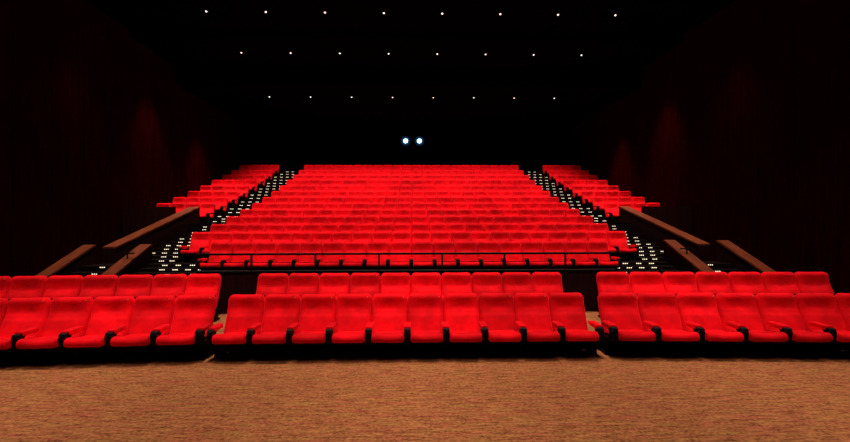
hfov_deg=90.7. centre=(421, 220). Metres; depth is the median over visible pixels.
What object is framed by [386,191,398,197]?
seat
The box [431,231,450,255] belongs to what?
seat
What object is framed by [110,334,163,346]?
seat cushion
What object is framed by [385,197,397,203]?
seat
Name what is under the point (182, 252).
seat cushion
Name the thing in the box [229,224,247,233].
seat
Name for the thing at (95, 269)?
entrance steps
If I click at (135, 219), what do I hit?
wall
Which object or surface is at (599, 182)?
seat
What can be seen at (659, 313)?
seat
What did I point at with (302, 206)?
seat
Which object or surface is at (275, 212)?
seat
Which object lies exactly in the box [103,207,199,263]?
wall
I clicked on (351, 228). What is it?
seat
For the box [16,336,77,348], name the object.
seat cushion
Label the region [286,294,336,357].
seat
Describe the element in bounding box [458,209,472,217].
seat
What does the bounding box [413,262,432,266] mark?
seat cushion
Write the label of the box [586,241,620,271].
seat
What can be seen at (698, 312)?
seat
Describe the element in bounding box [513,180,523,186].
seat
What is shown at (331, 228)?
seat
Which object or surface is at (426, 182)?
seat
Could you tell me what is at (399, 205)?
seat
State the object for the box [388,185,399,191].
seat
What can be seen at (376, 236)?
seat
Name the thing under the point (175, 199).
seat
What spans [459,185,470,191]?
seat
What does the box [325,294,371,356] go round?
seat
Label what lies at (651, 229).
wall
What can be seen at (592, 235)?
seat
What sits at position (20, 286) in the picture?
seat
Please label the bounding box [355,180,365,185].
seat
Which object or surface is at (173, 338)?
seat cushion
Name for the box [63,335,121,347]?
seat cushion
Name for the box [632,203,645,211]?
seat
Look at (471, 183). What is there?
seat
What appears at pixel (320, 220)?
seat
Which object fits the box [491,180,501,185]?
seat
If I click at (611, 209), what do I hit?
seat
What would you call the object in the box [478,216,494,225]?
seat
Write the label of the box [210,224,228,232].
seat
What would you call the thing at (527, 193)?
seat
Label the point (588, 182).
seat
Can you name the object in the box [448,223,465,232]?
seat
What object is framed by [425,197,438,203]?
seat
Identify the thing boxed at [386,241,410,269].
seat
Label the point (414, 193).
seat
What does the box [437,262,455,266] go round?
seat cushion
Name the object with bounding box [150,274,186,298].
seat
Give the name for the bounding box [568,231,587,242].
seat
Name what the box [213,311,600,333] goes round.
platform
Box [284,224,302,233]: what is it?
seat
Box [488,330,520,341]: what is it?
seat cushion
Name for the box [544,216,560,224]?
seat
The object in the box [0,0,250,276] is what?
wall
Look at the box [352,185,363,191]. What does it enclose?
seat
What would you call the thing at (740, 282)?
seat
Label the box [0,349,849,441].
floor
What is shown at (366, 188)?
seat
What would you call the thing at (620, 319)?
seat
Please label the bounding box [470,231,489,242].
seat
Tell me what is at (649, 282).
seat
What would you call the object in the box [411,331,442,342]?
seat cushion
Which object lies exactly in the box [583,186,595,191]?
seat
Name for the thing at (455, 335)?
seat cushion
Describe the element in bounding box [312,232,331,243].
seat
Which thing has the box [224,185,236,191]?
seat
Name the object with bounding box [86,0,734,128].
ceiling
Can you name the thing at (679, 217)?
wall
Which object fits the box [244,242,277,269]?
seat
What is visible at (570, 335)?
seat cushion
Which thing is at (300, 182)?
seat
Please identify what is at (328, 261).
seat
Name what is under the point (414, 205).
seat
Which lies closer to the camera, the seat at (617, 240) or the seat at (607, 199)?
the seat at (617, 240)
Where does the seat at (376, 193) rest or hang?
on the floor at (189, 227)
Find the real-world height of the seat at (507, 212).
0.778 m
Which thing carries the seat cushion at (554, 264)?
on the seat at (548, 246)
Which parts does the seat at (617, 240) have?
panel, backrest, seat, panel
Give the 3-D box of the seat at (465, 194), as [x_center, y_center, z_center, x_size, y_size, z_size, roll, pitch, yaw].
[2.010,-0.922,17.990,0.598,0.778,0.735,0,0,-1]
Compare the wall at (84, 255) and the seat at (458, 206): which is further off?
the seat at (458, 206)
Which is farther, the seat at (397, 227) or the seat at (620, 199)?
the seat at (620, 199)
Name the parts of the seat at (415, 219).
backrest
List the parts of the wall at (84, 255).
wall panel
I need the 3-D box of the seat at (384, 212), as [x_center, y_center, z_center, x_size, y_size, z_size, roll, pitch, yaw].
[-1.213,-0.037,14.640,0.598,0.778,0.735,0,0,-1]
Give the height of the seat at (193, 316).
0.853 m
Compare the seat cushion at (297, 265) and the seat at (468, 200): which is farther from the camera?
the seat at (468, 200)
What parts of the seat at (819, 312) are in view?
panel, armrest, backrest, seat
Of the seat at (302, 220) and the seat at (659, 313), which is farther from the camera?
the seat at (302, 220)
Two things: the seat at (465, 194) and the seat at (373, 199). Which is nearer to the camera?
the seat at (373, 199)
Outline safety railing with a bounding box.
[197,252,614,270]
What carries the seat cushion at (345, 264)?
on the seat at (350, 261)
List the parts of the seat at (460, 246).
panel, backrest, seat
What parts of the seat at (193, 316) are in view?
seat, backrest, armrest, panel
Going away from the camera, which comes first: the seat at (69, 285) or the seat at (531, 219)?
the seat at (69, 285)
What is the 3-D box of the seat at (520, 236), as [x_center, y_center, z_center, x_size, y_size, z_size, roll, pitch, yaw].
[2.711,0.676,11.452,0.598,0.778,0.735,0,0,-1]
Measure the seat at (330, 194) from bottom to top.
0.778 m
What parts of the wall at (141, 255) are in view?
wall panel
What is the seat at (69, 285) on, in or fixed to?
on the platform
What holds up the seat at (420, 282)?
on the platform
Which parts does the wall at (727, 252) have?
wall panel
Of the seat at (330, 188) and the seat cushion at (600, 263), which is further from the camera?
the seat at (330, 188)
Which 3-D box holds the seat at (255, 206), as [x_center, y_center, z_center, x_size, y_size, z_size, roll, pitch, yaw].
[-6.187,-0.298,15.619,0.598,0.778,0.735,0,0,-1]
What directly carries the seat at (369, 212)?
on the floor at (189, 227)
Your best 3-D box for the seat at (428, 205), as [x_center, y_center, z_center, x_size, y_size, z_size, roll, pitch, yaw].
[0.411,-0.310,15.769,0.598,0.778,0.735,0,0,-1]
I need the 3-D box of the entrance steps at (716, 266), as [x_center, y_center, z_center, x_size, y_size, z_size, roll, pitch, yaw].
[7.218,1.385,9.969,1.100,0.635,2.355,0,0,-1]
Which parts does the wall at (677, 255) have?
wall panel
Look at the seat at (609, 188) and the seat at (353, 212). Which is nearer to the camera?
the seat at (353, 212)
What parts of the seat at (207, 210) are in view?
panel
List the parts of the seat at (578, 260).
panel, backrest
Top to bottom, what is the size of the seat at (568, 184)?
0.778 m
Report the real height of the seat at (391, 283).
0.778 m
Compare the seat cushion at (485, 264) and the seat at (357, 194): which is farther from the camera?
the seat at (357, 194)
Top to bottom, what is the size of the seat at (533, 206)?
0.778 m
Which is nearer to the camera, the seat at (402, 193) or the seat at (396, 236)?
the seat at (396, 236)
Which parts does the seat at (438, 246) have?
panel, backrest, seat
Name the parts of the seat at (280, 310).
armrest, panel, seat, backrest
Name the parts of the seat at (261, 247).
panel, seat, backrest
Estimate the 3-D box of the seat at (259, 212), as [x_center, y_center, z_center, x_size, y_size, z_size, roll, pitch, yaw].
[-5.612,-0.029,14.540,0.598,0.778,0.735,0,0,-1]
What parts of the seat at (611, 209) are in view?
panel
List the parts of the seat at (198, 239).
panel, backrest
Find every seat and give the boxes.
[0,276,12,297]
[0,297,52,363]
[0,298,9,359]
[6,276,47,298]
[16,297,94,362]
[43,275,83,298]
[63,296,135,360]
[79,275,118,297]
[110,295,175,359]
[115,274,153,299]
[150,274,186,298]
[156,203,170,206]
[156,294,215,358]
[171,203,185,212]
[172,197,186,202]
[178,232,211,261]
[185,203,200,208]
[185,273,220,321]
[186,197,200,203]
[187,191,199,196]
[196,242,233,269]
[199,232,231,261]
[200,185,211,191]
[200,191,212,197]
[200,197,213,203]
[200,203,215,220]
[206,294,264,358]
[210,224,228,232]
[211,180,222,186]
[212,185,224,191]
[213,191,225,197]
[214,197,227,215]
[220,242,255,269]
[223,180,234,185]
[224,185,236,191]
[226,191,238,207]
[226,216,243,225]
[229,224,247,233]
[231,232,251,243]
[234,180,245,185]
[236,185,248,200]
[240,209,255,216]
[243,216,260,225]
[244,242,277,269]
[246,180,257,194]
[246,294,300,357]
[247,224,265,233]
[251,232,271,243]
[252,203,266,209]
[256,209,271,217]
[256,273,288,297]
[260,216,277,224]
[262,197,275,203]
[265,224,283,233]
[266,203,280,209]
[268,242,300,269]
[271,191,283,197]
[271,209,286,217]
[272,232,291,243]
[276,197,289,204]
[277,216,293,225]
[279,185,291,191]
[281,203,295,210]
[284,191,296,197]
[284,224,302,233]
[286,180,297,186]
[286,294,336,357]
[287,209,302,217]
[287,273,318,297]
[289,197,302,203]
[291,185,303,191]
[292,232,311,243]
[292,242,322,269]
[294,216,310,225]
[296,203,309,209]
[297,191,309,198]
[298,180,309,186]
[302,224,320,233]
[303,185,315,191]
[303,197,316,204]
[303,209,318,217]
[309,180,320,185]
[310,191,322,197]
[310,203,324,210]
[311,216,327,224]
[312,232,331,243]
[316,185,327,191]
[316,242,344,269]
[317,197,330,203]
[318,209,333,216]
[318,273,349,297]
[321,180,331,185]
[321,224,338,233]
[323,191,334,197]
[325,203,339,210]
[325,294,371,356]
[328,185,339,192]
[328,216,344,224]
[330,197,343,204]
[332,180,343,185]
[332,232,351,243]
[334,209,349,217]
[335,191,347,197]
[339,203,353,210]
[339,224,356,232]
[339,242,366,269]
[340,185,351,191]
[344,180,354,185]
[344,197,357,203]
[345,216,361,225]
[348,191,360,197]
[349,273,380,297]
[350,209,364,217]
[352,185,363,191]
[352,232,371,243]
[354,203,367,210]
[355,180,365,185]
[357,224,374,232]
[358,197,370,204]
[361,191,373,197]
[361,216,377,225]
[362,242,388,269]
[364,185,375,191]
[365,209,380,217]
[365,293,407,356]
[366,180,377,185]
[368,203,382,210]
[371,197,384,203]
[372,232,391,243]
[374,191,385,197]
[375,224,392,233]
[376,185,387,191]
[378,180,388,185]
[378,216,394,225]
[380,273,410,297]
[381,209,395,216]
[383,203,396,210]
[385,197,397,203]
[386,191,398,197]
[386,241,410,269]
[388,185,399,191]
[389,180,399,185]
[392,232,410,242]
[393,224,410,231]
[395,216,411,226]
[396,209,411,217]
[397,203,411,210]
[398,197,411,203]
[399,191,411,197]
[400,180,411,185]
[400,185,411,191]
[404,293,443,356]
[408,272,441,296]
[409,241,433,268]
[411,180,422,186]
[411,216,427,233]
[411,224,429,243]
[411,231,430,241]
[412,185,423,190]
[412,191,423,196]
[412,197,424,202]
[412,203,425,208]
[412,209,426,215]
[423,180,433,186]
[424,185,435,191]
[424,191,436,197]
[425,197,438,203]
[426,203,439,209]
[427,209,441,217]
[428,216,444,225]
[430,223,447,232]
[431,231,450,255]
[432,241,455,268]
[434,180,445,186]
[436,185,447,191]
[437,191,449,197]
[439,197,451,203]
[440,203,454,215]
[441,272,471,314]
[441,293,481,355]
[442,209,457,217]
[445,216,460,225]
[446,180,456,186]
[448,185,459,191]
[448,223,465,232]
[450,191,461,197]
[451,231,470,243]
[452,197,465,203]
[455,203,468,210]
[455,241,478,268]
[457,180,467,186]
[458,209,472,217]
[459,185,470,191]
[461,216,477,225]
[462,191,474,197]
[465,197,478,203]
[466,223,483,233]
[468,180,479,186]
[469,203,482,209]
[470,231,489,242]
[471,186,482,191]
[471,272,502,296]
[473,209,488,216]
[475,191,487,197]
[477,241,502,268]
[477,293,520,355]
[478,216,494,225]
[479,180,490,185]
[479,197,491,203]
[483,186,494,191]
[483,203,497,210]
[483,223,501,232]
[487,191,499,197]
[488,209,503,217]
[490,231,509,242]
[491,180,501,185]
[492,197,505,204]
[494,216,510,224]
[495,186,506,191]
[498,203,511,210]
[499,241,525,268]
[500,191,512,197]
[501,223,519,233]
[502,180,512,185]
[502,272,532,296]
[504,209,518,216]
[505,197,518,203]
[507,186,518,191]
[510,231,529,242]
[511,216,527,224]
[512,191,524,197]
[512,203,525,209]
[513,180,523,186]
[513,293,559,355]
[519,186,530,191]
[519,197,531,203]
[519,209,534,216]
[519,223,536,232]
[521,241,548,268]
[524,180,535,186]
[525,191,537,196]
[526,203,539,209]
[527,216,543,224]
[529,231,548,243]
[530,186,542,191]
[532,197,545,203]
[532,272,562,295]
[534,209,549,217]
[537,191,549,197]
[537,223,554,232]
[540,203,554,209]
[543,241,571,268]
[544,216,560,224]
[545,197,558,203]
[548,231,568,242]
[548,292,603,354]
[549,209,564,216]
[554,203,568,210]
[555,223,572,232]
[560,216,576,224]
[563,180,574,193]
[564,241,594,268]
[565,209,579,216]
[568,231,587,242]
[572,186,583,200]
[573,223,590,232]
[574,180,585,186]
[576,216,592,224]
[581,191,593,207]
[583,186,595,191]
[585,180,596,185]
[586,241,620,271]
[587,231,615,254]
[590,223,608,232]
[592,197,605,214]
[594,191,606,196]
[595,186,606,190]
[596,272,631,317]
[597,180,607,185]
[597,292,655,354]
[604,203,618,219]
[605,197,618,202]
[606,191,618,196]
[607,186,618,191]
[607,231,638,259]
[618,191,631,197]
[618,197,631,202]
[618,203,631,208]
[629,272,664,295]
[631,197,644,202]
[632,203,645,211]
[637,292,699,354]
[646,203,659,205]
[662,272,698,295]
[675,292,743,355]
[694,272,731,294]
[715,293,787,355]
[727,272,765,293]
[754,293,832,355]
[761,272,799,293]
[794,272,833,293]
[794,293,849,355]
[834,293,849,353]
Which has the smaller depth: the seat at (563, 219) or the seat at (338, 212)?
the seat at (563, 219)
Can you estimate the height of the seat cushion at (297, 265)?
0.152 m
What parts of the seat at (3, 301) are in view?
backrest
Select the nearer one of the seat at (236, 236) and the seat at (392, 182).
the seat at (236, 236)
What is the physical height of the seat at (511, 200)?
0.778 m
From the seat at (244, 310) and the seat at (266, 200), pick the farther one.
the seat at (266, 200)
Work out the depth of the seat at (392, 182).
20.37 m
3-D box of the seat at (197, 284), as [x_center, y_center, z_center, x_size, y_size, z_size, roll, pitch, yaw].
[-3.839,1.333,7.200,0.631,0.778,0.763,0,0,-5]
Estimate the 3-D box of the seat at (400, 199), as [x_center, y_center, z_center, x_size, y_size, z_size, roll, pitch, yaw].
[-0.714,-0.598,16.836,0.598,0.778,0.735,0,0,-1]
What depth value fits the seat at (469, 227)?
12.79 m
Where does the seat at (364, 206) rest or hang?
on the floor at (189, 227)
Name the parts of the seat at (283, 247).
panel, backrest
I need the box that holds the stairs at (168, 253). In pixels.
[129,174,298,277]
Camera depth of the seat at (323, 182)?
20.30 m
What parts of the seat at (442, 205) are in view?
backrest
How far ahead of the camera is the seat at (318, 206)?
15.95 m
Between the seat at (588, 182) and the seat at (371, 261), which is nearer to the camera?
the seat at (371, 261)
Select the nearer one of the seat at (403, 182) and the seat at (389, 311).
the seat at (389, 311)
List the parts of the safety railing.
post, post, post, rail, rail, post, post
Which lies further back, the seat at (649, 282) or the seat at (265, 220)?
the seat at (265, 220)
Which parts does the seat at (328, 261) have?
panel, backrest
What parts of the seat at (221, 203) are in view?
panel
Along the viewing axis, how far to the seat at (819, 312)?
6.35 m
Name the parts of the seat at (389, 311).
panel, armrest, seat, backrest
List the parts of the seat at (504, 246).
backrest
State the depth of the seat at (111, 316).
6.15 m
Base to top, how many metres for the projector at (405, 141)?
0.680 m
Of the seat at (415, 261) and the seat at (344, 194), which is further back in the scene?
the seat at (344, 194)
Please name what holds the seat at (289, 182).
on the floor at (189, 227)
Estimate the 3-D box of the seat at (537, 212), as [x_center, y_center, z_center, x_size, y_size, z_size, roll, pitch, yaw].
[4.285,-0.046,14.765,0.598,0.778,0.735,0,0,-1]
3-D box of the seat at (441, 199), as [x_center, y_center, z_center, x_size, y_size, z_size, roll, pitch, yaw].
[0.936,-0.601,16.873,0.598,0.778,0.735,0,0,-1]
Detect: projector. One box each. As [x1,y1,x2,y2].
[400,136,410,146]
[414,136,424,146]
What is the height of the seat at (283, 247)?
0.778 m
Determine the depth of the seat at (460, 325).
6.36 m
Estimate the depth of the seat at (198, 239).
11.42 m
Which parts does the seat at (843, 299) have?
backrest, panel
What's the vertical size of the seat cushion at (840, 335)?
0.152 m
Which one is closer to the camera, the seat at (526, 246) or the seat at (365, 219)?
the seat at (526, 246)
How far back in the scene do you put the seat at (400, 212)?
14.93 m
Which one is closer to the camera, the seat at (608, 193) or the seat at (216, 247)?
the seat at (216, 247)
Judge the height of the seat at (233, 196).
0.778 m
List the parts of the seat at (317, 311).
armrest, panel, seat, backrest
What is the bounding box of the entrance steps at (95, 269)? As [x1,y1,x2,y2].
[67,264,113,276]
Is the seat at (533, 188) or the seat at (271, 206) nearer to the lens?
the seat at (271, 206)
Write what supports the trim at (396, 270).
on the wall at (583, 282)
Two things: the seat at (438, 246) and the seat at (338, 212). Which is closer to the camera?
the seat at (438, 246)
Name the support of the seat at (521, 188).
on the floor at (189, 227)
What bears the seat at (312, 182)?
on the floor at (189, 227)
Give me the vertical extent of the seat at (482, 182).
0.778 m
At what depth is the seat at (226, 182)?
20.19 m
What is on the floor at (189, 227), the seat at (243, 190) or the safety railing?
the seat at (243, 190)
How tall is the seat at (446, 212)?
0.778 m
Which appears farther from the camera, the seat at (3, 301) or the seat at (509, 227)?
the seat at (509, 227)
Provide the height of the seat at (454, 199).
0.778 m
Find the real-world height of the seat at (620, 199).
0.778 m
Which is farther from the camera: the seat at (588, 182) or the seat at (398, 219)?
the seat at (588, 182)
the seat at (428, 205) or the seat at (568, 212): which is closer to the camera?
the seat at (568, 212)
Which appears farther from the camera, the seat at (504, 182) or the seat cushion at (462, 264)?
the seat at (504, 182)
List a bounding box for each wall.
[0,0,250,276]
[36,245,95,276]
[101,244,152,275]
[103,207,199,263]
[123,207,175,236]
[197,271,614,313]
[251,128,569,171]
[570,0,849,293]
[618,206,709,260]
[641,206,691,234]
[663,240,714,272]
[716,240,775,272]
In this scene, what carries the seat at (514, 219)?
on the floor at (189, 227)
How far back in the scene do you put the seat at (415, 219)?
13.85 m
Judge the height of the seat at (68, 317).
0.853 m
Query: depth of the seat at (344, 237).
11.62 m
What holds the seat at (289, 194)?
on the floor at (189, 227)
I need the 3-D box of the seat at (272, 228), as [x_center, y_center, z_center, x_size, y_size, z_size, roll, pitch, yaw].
[-4.462,0.474,12.382,0.598,0.778,0.735,0,0,-1]
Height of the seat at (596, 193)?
0.778 m
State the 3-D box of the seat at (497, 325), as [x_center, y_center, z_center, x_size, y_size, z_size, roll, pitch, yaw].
[1.136,1.552,6.241,0.598,0.853,0.763,0,0,-1]
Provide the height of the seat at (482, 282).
0.778 m
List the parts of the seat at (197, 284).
panel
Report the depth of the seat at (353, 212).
14.89 m
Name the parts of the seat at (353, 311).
armrest, panel, seat, backrest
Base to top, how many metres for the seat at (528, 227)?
0.778 m
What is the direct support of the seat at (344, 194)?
on the floor at (189, 227)
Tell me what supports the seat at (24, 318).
on the floor at (499, 395)
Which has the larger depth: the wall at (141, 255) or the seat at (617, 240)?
the seat at (617, 240)
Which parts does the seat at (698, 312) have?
panel, armrest, backrest, seat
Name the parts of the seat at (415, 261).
panel, seat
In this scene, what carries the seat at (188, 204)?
on the floor at (189, 227)
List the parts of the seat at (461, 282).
backrest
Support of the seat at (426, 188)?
on the floor at (189, 227)
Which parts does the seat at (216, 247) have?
panel, seat, backrest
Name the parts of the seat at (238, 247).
panel, seat, backrest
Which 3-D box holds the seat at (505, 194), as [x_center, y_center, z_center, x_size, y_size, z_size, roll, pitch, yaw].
[3.660,-0.925,18.027,0.598,0.778,0.735,0,0,-1]
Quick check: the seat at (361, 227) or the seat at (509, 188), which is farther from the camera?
the seat at (509, 188)
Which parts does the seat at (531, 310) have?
panel, armrest, backrest, seat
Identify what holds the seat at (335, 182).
on the floor at (189, 227)
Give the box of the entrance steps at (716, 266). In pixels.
[702,261,742,272]
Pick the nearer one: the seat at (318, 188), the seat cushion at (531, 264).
the seat cushion at (531, 264)
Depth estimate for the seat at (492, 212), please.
15.00 m
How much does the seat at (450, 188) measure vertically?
0.778 m
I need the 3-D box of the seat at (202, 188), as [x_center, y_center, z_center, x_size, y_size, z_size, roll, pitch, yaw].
[-9.842,-1.232,18.813,0.598,0.778,0.735,0,0,-1]
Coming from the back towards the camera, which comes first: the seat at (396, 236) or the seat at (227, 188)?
the seat at (227, 188)
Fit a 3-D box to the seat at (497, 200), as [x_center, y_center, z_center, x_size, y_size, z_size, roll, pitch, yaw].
[3.135,-0.604,16.923,0.598,0.778,0.735,0,0,-1]
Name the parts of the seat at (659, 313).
panel, armrest, backrest, seat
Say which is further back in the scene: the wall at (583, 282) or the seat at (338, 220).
the seat at (338, 220)
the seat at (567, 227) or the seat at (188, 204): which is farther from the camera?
the seat at (188, 204)
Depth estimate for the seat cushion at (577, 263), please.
9.91 m
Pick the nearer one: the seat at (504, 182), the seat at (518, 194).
the seat at (518, 194)
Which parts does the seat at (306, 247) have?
panel, backrest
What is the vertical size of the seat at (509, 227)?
0.778 m
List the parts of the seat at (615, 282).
backrest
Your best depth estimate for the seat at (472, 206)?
16.08 m
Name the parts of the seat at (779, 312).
panel, armrest, backrest, seat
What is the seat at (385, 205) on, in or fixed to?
on the floor at (189, 227)
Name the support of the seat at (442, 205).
on the floor at (189, 227)
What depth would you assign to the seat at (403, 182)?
20.39 m
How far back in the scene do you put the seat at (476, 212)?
14.99 m
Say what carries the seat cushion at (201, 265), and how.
on the seat at (216, 247)
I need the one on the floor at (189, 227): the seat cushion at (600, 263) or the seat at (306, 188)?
the seat at (306, 188)
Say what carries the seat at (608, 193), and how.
on the floor at (189, 227)
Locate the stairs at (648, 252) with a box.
[524,174,684,273]
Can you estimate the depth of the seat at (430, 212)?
14.96 m
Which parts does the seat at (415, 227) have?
backrest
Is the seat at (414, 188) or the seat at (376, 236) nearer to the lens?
the seat at (376, 236)
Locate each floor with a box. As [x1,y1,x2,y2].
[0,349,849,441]
[167,171,649,269]
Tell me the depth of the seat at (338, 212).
14.88 m
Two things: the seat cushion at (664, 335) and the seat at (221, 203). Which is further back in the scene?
the seat at (221, 203)
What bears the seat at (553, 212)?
on the floor at (189, 227)
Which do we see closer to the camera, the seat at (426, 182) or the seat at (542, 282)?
the seat at (542, 282)
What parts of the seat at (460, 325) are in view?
armrest, panel, backrest, seat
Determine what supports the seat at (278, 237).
on the floor at (189, 227)
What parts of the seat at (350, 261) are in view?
panel, backrest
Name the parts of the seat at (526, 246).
panel, backrest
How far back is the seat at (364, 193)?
18.17 m
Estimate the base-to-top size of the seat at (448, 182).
0.778 m
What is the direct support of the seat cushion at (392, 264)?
on the seat at (393, 261)
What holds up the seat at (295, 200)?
on the floor at (189, 227)
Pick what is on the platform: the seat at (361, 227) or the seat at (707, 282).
the seat at (707, 282)
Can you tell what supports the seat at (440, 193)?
on the floor at (189, 227)
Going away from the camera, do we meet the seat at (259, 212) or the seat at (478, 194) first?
the seat at (259, 212)
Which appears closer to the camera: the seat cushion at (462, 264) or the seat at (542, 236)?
the seat cushion at (462, 264)
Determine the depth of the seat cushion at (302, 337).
5.82 m
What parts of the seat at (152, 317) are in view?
seat, backrest, armrest, panel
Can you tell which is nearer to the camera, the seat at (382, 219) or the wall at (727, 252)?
the wall at (727, 252)
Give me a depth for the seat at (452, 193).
18.25 m
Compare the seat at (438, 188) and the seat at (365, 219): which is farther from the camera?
the seat at (438, 188)
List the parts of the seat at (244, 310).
armrest, panel, seat, backrest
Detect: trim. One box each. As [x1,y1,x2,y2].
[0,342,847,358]
[195,269,616,272]
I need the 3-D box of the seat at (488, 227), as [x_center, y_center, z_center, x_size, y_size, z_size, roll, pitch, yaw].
[2.136,0.462,12.531,0.598,0.778,0.735,0,0,-1]
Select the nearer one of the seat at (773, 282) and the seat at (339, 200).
the seat at (773, 282)
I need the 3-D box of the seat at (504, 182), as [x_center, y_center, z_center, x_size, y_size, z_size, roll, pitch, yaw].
[4.159,-1.626,20.223,0.598,0.778,0.735,0,0,-1]
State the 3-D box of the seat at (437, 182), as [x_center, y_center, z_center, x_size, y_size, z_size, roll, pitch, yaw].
[0.860,-1.620,20.148,0.598,0.778,0.735,0,0,-1]
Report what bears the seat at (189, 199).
on the floor at (189, 227)
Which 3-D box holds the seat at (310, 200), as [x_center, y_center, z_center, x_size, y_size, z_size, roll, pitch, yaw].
[-4.563,-0.591,16.748,0.598,0.778,0.735,0,0,-1]
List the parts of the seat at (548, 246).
panel, backrest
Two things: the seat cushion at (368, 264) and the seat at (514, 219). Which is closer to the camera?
the seat cushion at (368, 264)
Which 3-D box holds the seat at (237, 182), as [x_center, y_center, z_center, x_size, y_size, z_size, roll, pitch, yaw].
[-8.768,-1.604,19.930,0.598,0.778,0.735,0,0,-1]
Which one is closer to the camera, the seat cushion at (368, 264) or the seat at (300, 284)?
the seat at (300, 284)
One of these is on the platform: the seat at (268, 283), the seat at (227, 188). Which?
the seat at (268, 283)
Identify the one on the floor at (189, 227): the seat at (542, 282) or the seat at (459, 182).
the seat at (459, 182)
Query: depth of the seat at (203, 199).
16.93 m
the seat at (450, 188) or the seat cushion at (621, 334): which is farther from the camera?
the seat at (450, 188)
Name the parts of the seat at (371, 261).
panel, backrest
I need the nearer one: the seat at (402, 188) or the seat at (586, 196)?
the seat at (586, 196)
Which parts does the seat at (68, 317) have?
seat, backrest, armrest, panel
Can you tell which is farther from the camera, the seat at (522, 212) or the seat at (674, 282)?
the seat at (522, 212)
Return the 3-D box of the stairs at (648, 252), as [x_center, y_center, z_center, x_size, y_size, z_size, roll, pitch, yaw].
[5.788,-0.397,16.861,2.400,4.833,14.250,0,0,-1]
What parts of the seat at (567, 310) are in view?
panel, armrest, backrest, seat, panel, armrest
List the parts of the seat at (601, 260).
panel, backrest, panel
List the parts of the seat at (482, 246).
panel, backrest, seat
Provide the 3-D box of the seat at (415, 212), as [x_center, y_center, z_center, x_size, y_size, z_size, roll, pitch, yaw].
[-0.114,-0.039,14.665,0.598,0.778,0.735,0,0,-1]
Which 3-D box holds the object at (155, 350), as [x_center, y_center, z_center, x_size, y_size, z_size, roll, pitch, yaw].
[-0.170,1.855,6.236,19.381,0.271,0.400,0,0,-2]
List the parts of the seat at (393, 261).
panel, seat, backrest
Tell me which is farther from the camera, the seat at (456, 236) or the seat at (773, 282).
the seat at (456, 236)
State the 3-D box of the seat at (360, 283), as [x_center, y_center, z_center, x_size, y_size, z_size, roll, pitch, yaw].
[-1.044,1.328,7.282,0.598,0.778,0.763,0,0,-1]
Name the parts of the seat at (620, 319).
panel, armrest, backrest, seat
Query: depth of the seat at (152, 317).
6.20 m
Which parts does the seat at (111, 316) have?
seat, backrest, armrest, panel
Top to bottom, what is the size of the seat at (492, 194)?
0.778 m
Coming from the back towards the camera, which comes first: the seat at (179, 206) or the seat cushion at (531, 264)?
the seat at (179, 206)
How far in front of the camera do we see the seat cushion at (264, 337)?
5.81 m
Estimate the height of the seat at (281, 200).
0.778 m
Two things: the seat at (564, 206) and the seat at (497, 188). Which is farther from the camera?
the seat at (497, 188)
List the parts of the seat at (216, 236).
panel, backrest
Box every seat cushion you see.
[0,337,33,349]
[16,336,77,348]
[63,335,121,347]
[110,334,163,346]
[156,333,205,344]
[180,250,198,254]
[199,263,220,267]
[212,332,255,343]
[223,263,243,267]
[247,263,267,267]
[252,332,285,343]
[271,263,291,267]
[292,331,325,343]
[295,263,313,267]
[319,262,338,267]
[332,331,364,342]
[343,262,362,267]
[366,262,385,267]
[371,331,403,342]
[390,262,408,266]
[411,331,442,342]
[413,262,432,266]
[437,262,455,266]
[450,330,481,341]
[460,262,478,266]
[483,262,502,266]
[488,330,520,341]
[506,262,525,266]
[527,330,559,341]
[529,262,548,266]
[552,262,571,266]
[565,330,598,340]
[575,261,594,266]
[598,261,617,266]
[607,329,655,340]
[619,248,636,252]
[648,330,699,340]
[689,330,743,341]
[730,330,787,341]
[771,330,832,341]
[813,330,849,341]
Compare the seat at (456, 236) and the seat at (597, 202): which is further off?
the seat at (597, 202)
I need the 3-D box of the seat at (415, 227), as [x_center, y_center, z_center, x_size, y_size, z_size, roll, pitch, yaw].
[-0.063,0.466,12.481,0.598,0.778,0.735,0,0,-1]
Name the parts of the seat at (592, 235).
backrest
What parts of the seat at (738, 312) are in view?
panel, armrest, backrest, seat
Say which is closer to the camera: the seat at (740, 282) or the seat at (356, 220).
the seat at (740, 282)
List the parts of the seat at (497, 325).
panel, armrest, backrest, seat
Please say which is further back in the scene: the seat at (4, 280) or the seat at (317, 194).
the seat at (317, 194)
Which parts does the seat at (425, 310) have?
panel, armrest, backrest, seat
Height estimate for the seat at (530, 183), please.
0.778 m
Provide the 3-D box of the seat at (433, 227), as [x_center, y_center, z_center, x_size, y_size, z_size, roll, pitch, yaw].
[0.487,0.465,12.494,0.598,0.778,0.735,0,0,-1]
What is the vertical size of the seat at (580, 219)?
0.778 m
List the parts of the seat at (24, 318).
backrest, armrest, panel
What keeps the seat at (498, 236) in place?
on the floor at (189, 227)
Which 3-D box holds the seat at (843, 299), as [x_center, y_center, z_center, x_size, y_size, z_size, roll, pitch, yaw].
[6.687,1.542,6.174,0.716,0.853,0.763,0,0,2]
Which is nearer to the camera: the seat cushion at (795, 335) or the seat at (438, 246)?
the seat cushion at (795, 335)
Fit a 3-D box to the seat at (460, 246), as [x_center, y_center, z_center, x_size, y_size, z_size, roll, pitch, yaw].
[1.090,0.899,10.197,0.598,0.778,0.735,0,0,-1]
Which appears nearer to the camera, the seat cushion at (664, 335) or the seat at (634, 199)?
the seat cushion at (664, 335)
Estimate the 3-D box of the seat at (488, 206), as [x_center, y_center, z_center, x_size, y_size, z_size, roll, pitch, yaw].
[2.611,-0.313,15.819,0.598,0.778,0.735,0,0,-1]
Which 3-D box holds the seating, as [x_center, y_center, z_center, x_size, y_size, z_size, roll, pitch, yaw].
[-0.540,-2.378,22.301,19.360,1.578,2.919,0,0,-1]
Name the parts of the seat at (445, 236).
backrest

